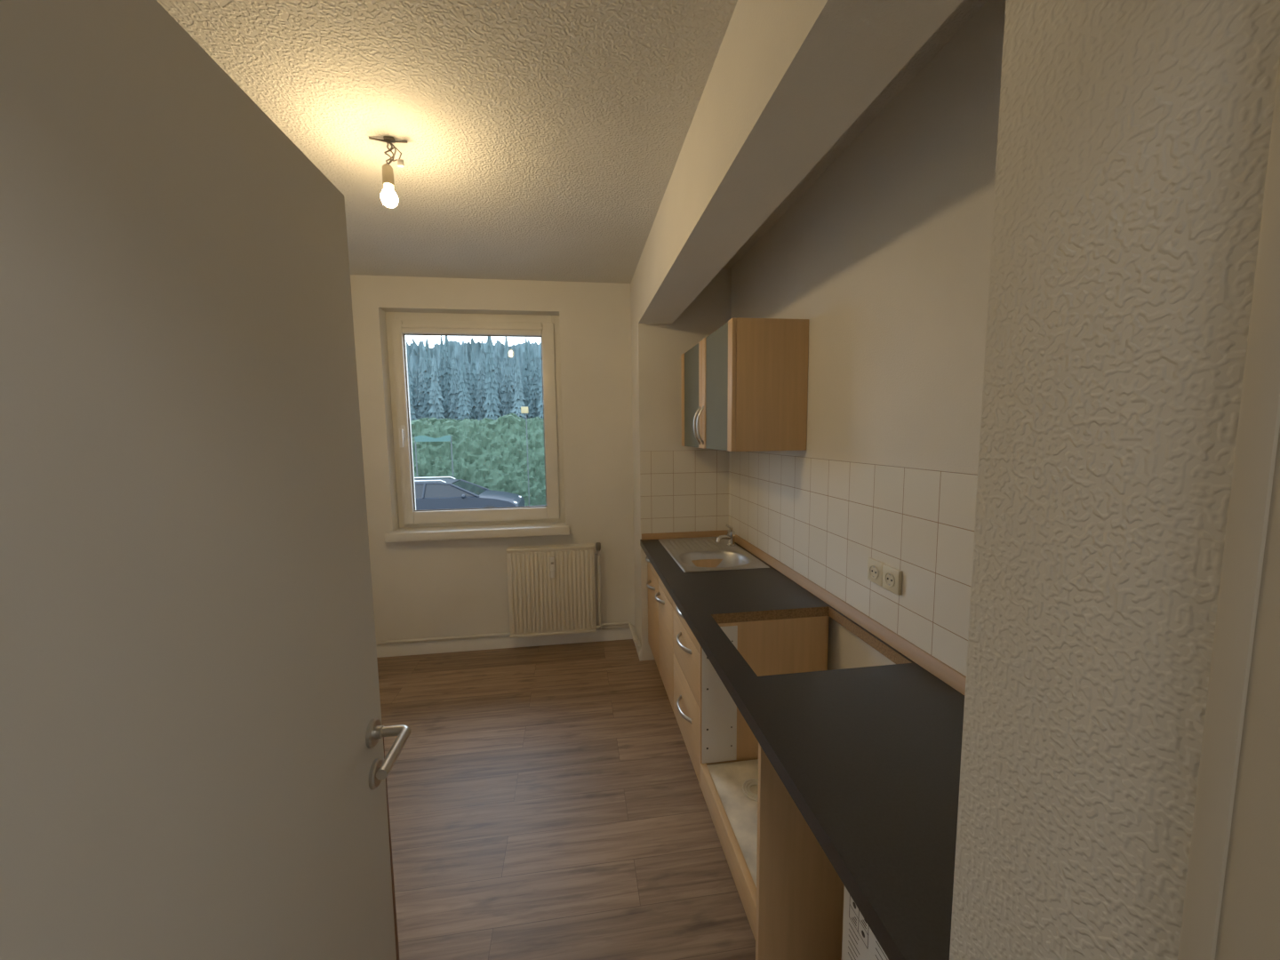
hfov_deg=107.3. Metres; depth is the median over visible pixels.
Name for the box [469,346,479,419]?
conifer tree
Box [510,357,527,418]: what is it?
conifer tree
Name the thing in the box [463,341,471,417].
conifer tree
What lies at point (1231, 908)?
door frame
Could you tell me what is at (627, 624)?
pipe
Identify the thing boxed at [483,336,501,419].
conifer tree
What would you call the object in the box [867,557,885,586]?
wall socket
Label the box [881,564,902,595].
wall socket
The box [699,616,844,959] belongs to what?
base cabinet
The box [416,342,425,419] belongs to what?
conifer tree
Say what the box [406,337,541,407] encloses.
forest mass
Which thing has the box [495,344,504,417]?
conifer tree
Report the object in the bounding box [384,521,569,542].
windowsill
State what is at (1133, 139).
wall pier
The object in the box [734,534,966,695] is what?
trim
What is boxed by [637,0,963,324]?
beam
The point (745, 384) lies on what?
upper cabinet
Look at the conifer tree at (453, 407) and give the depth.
49.55 m
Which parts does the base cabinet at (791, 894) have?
rail, rail, cable coil, panel, panel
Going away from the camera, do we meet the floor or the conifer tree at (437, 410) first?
the floor
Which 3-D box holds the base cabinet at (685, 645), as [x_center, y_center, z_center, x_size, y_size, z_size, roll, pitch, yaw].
[0.456,0.939,2.182,0.587,0.812,0.499,-2,6,-8]
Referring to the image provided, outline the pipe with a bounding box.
[376,555,639,646]
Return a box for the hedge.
[410,412,545,505]
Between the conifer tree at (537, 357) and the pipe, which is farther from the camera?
the conifer tree at (537, 357)
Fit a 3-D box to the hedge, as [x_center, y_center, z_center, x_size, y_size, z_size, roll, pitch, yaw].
[-6.737,-0.823,19.313,24.117,3.929,2.320,-2,6,-8]
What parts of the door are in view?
handle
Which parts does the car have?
roof rail, roof rail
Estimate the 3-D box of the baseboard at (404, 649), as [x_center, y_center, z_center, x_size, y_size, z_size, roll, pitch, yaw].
[-1.065,1.196,3.458,2.080,0.085,0.018,-2,6,-8]
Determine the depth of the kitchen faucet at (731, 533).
2.91 m
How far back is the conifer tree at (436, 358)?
57.27 m
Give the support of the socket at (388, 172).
attached to the light
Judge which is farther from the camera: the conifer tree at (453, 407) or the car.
the conifer tree at (453, 407)
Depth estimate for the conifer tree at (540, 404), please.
48.15 m
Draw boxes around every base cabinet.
[645,556,659,671]
[655,559,722,711]
[672,600,828,782]
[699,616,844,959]
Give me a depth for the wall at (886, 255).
1.55 m
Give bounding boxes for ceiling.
[156,0,988,283]
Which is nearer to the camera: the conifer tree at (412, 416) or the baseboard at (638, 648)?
the baseboard at (638, 648)
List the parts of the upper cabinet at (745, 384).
door, glass panel, handle, handle, glass panel, door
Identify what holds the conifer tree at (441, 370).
on the ground
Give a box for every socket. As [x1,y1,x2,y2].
[382,163,394,188]
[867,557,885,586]
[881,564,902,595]
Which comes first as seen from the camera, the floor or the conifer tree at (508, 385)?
the floor
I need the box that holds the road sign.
[520,407,529,506]
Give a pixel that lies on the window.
(399, 324)
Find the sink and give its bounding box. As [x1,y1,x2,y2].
[658,536,769,572]
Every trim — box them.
[641,529,728,539]
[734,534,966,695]
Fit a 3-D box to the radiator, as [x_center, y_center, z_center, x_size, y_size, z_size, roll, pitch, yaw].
[-0.610,0.788,3.415,0.661,0.657,0.150,-2,6,-8]
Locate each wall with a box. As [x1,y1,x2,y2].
[350,274,635,645]
[640,449,729,539]
[728,0,1006,676]
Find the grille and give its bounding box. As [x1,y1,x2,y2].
[506,543,593,549]
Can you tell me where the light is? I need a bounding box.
[368,136,407,207]
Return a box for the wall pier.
[949,0,1279,959]
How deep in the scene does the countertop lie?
1.06 m
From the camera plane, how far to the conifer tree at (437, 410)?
46.73 m
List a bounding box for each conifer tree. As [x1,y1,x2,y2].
[407,362,416,420]
[410,361,415,416]
[413,367,419,418]
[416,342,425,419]
[422,336,432,417]
[428,354,445,419]
[435,358,439,383]
[438,336,445,417]
[441,336,452,418]
[448,346,459,419]
[456,358,471,419]
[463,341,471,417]
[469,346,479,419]
[474,354,487,420]
[480,338,487,391]
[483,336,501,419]
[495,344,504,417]
[501,336,515,415]
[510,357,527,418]
[511,343,516,403]
[521,336,530,401]
[521,365,530,418]
[527,347,540,417]
[535,347,541,413]
[536,347,543,418]
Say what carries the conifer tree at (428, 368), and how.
on the ground
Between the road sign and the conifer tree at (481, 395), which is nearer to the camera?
the road sign
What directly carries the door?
in the wall
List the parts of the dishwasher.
door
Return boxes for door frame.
[1177,56,1279,959]
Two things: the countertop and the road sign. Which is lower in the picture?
the countertop
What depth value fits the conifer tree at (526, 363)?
58.40 m
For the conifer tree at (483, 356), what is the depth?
57.85 m
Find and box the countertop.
[640,539,964,959]
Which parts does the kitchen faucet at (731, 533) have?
spout, lever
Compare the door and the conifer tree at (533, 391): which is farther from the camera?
the conifer tree at (533, 391)
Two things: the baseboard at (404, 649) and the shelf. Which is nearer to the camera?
the shelf
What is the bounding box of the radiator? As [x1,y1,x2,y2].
[506,542,600,638]
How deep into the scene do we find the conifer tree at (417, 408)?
54.44 m
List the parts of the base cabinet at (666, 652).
handle, panel, door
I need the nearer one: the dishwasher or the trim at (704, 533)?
the dishwasher
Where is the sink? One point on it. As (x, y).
(684, 550)
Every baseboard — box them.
[376,626,635,657]
[634,628,642,660]
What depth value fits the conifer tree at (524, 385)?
53.40 m
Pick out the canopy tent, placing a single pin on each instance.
(420, 438)
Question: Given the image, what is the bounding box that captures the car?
[414,476,524,510]
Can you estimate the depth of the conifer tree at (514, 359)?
55.56 m
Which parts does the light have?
bulb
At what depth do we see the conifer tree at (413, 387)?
56.91 m
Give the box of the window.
[385,312,565,527]
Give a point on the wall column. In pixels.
(657, 349)
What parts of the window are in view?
handle, blind rail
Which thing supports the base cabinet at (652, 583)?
on the floor
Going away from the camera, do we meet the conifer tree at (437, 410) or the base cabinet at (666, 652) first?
the base cabinet at (666, 652)
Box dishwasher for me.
[841,886,888,959]
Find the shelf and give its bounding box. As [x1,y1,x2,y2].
[707,759,758,887]
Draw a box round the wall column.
[630,266,731,660]
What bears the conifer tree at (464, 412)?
on the ground
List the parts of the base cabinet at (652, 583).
handle, drawer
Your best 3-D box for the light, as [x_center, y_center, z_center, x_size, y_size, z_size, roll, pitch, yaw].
[-0.898,-1.104,1.692,0.126,0.235,0.055,-2,6,-8]
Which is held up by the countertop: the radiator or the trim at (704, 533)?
the trim at (704, 533)
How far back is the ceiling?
1.54 m
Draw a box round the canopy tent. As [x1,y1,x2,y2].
[414,435,453,479]
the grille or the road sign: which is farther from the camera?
the road sign
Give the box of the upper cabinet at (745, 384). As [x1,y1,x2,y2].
[680,317,808,451]
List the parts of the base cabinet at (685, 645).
handle, handle, handle, drawer, drawer, drawer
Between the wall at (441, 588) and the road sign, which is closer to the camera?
the wall at (441, 588)
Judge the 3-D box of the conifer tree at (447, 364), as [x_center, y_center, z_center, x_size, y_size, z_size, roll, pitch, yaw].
[-21.203,-9.348,52.515,2.122,14.416,2.114,-2,6,-16]
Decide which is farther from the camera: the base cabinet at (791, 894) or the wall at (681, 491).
the wall at (681, 491)
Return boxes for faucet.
[716,524,735,546]
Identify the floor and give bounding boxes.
[376,639,755,959]
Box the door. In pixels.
[0,0,410,959]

